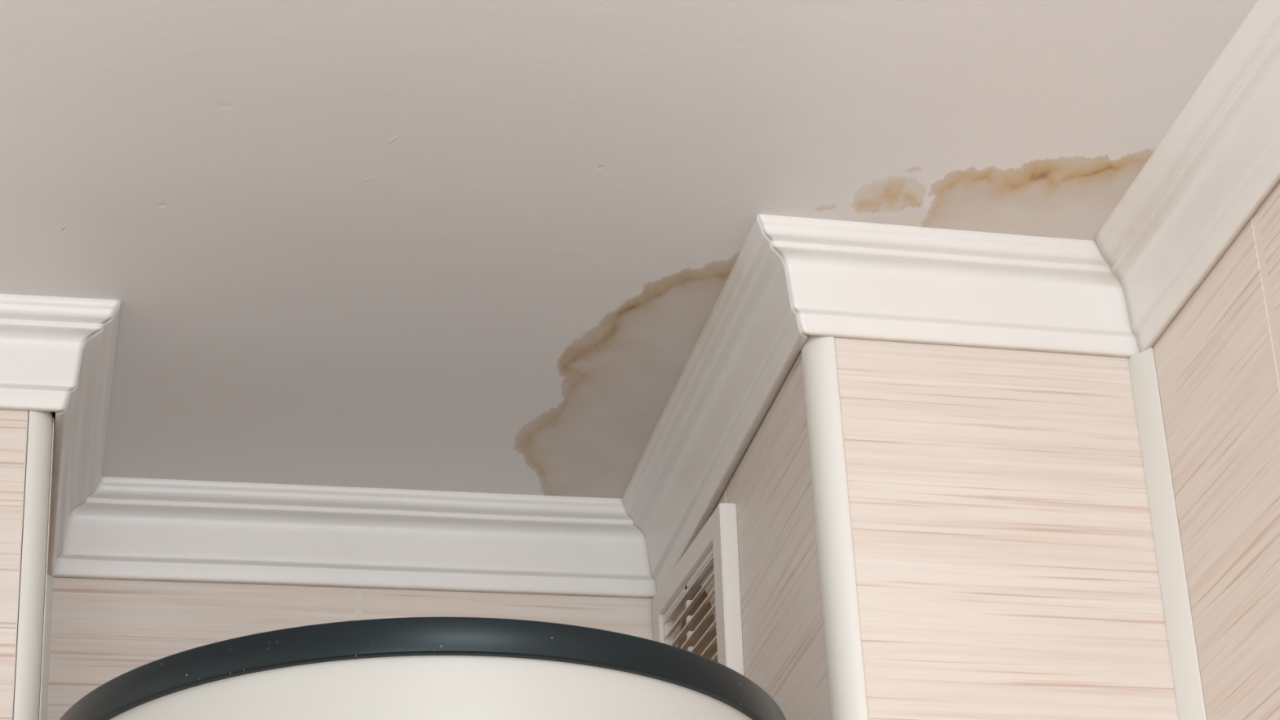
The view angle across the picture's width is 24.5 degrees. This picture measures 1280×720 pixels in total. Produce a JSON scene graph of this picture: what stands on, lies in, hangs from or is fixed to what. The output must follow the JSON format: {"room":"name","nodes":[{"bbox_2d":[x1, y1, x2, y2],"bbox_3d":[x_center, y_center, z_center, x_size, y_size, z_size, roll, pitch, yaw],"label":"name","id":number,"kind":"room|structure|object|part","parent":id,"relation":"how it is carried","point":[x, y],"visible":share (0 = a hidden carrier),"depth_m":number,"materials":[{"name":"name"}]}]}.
{"room":"bathroom","nodes":[
{"label":"bathroom","id":0,"kind":"room"},
{"bbox_2d":[0,409,28,719],"bbox_3d":[-0.860,1.110,1.520,0.957,2.600,0.038,3,-28,-12],"label":"wall","id":1,"kind":"structure","parent":0,"point":[13,423],"depth_m":2.11,"materials":[{"name":"wood"}]},
{"bbox_2d":[0,293,120,412],"bbox_3d":[-0.884,-0.028,2.069,1.020,0.077,0.040,3,-28,-12],"label":"trim","id":2,"kind":"structure","parent":1,"relation":"attached to","point":[43,340],"depth_m":2.16,"materials":[{"name":"paint"}]},
{"bbox_2d":[12,410,54,719],"bbox_3d":[-0.422,1.200,1.743,0.038,2.600,0.289,3,-28,-12],"label":"wall","id":3,"kind":"structure","parent":0,"point":[52,437],"depth_m":2.13,"materials":[{"name":"wood"}]},
{"bbox_2d":[13,410,53,719],"bbox_3d":[-0.380,1.162,1.596,0.017,2.530,0.022,3,-28,-12],"label":"trim","id":4,"kind":"structure","parent":3,"relation":"attached to","point":[30,625],"depth_m":2.11,"materials":[{"name":"white plastic"}]},
{"bbox_2d":[47,303,120,575],"bbox_3d":[-0.438,0.068,2.303,0.043,0.077,0.351,3,-28,-12],"label":"trim","id":5,"kind":"structure","parent":3,"relation":"attached to","point":[80,430],"depth_m":2.29,"materials":[{"name":"paint"}]},
{"bbox_2d":[59,617,786,719],"bbox_3d":[-0.146,0.655,1.866,0.490,0.795,0.685,3,-28,-12],"label":"water heater","id":6,"kind":"object","parent":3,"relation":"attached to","point":[407,668],"visible":1,"depth_m":1.75,"materials":[{"name":"metal"}]},
{"bbox_2d":[46,577,653,719],"bbox_3d":[-0.179,1.289,1.942,0.527,2.600,0.038,3,-28,-12],"label":"wall","id":7,"kind":"structure","parent":0,"point":[102,630],"depth_m":2.45,"materials":[{"name":"wood"}]},
{"bbox_2d":[40,574,53,719],"bbox_3d":[-0.426,1.299,1.851,0.008,2.525,0.009,3,-28,-12],"label":"trim","id":8,"kind":"structure","parent":7,"relation":"attached to","point":[49,579],"depth_m":2.40,"materials":[{"name":"white plastic"}]},
{"bbox_2d":[51,476,657,598],"bbox_3d":[-0.233,0.149,2.485,0.519,0.077,0.040,3,-28,-12],"label":"trim","id":9,"kind":"structure","parent":7,"relation":"attached to","point":[129,528],"depth_m":2.48,"materials":[{"name":"paint"}]},
{"bbox_2d":[0,0,1257,498],"bbox_3d":[-0.319,-0.628,1.093,1.965,0.045,3.251,3,-28,-12],"label":"ceiling","id":10,"kind":"structure","parent":0,"point":[464,246],"depth_m":2.04,"materials":[{"name":"paint"}]},
{"bbox_2d":[707,335,831,719],"bbox_3d":[0.149,1.189,1.781,0.038,2.600,0.467,3,-28,-12],"label":"wall","id":11,"kind":"structure","parent":0,"point":[771,489],"depth_m":2.16,"materials":[{"name":"wood"}]},
{"bbox_2d":[652,502,743,675],"bbox_3d":[0.068,0.277,2.376,0.057,0.274,0.272,3,-28,-12],"label":"air vent","id":12,"kind":"object","parent":11,"relation":"in","point":[697,608],"visible":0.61,"depth_m":2.35,"materials":[{"name":"white plastic"}]},
{"bbox_3d":[0.048,0.275,2.373,0.010,0.205,0.198,3,-23,-12],"label":"frame","id":13,"kind":"part","parent":12,"relation":"part of","materials":[{"name":"white plastic"}]},
{"bbox_3d":[0.051,0.275,2.374,0.002,0.203,0.196,3,-23,-12],"label":"plate","id":14,"kind":"part","parent":12,"relation":"part of","materials":[{"name":"beige plastic"}]},
{"bbox_2d":[622,215,807,591],"bbox_3d":[0.052,0.051,2.323,0.043,0.077,0.531,3,-28,-12],"label":"trim","id":15,"kind":"structure","parent":11,"relation":"attached to","point":[752,337],"depth_m":2.29,"materials":[{"name":"paint"}]},
{"bbox_2d":[800,335,867,719],"bbox_3d":[0.190,1.107,1.551,0.018,2.530,0.023,3,-28,-12],"label":"trim","id":16,"kind":"structure","parent":11,"relation":"attached to","point":[830,496],"depth_m":2.05,"materials":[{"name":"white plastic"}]},
{"bbox_2d":[833,337,1178,719],"bbox_3d":[0.306,1.088,1.602,0.229,2.600,0.038,4,-28,-13],"label":"wall","id":17,"kind":"structure","parent":0,"point":[1006,566],"depth_m":2.08,"materials":[{"name":"wood"}]},
{"bbox_2d":[757,213,1138,357],"bbox_3d":[0.228,-0.053,2.140,0.301,0.076,0.038,4,-28,-13],"label":"trim","id":18,"kind":"structure","parent":17,"relation":"attached to","point":[846,279],"depth_m":2.14,"materials":[{"name":"paint"}]},
{"bbox_2d":[1151,181,1279,719],"bbox_3d":[0.712,0.505,0.511,0.038,2.600,2.558,3,-28,-12],"label":"wall","id":19,"kind":"structure","parent":0,"point":[1217,362],"depth_m":2.00,"materials":[{"name":"wood"}]},
{"bbox_2d":[1128,347,1206,719],"bbox_3d":[0.429,1.116,1.588,0.012,2.525,0.020,3,-28,-12],"label":"trim","id":20,"kind":"structure","parent":19,"relation":"attached to","point":[1186,675],"depth_m":2.10,"materials":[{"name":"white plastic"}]},
{"bbox_2d":[1094,0,1279,352],"bbox_3d":[0.609,-0.620,1.079,0.045,0.077,2.557,3,-28,-12],"label":"trim","id":21,"kind":"structure","parent":19,"relation":"attached to","point":[1218,162],"depth_m":2.03,"materials":[{"name":"paint"}]}
]}

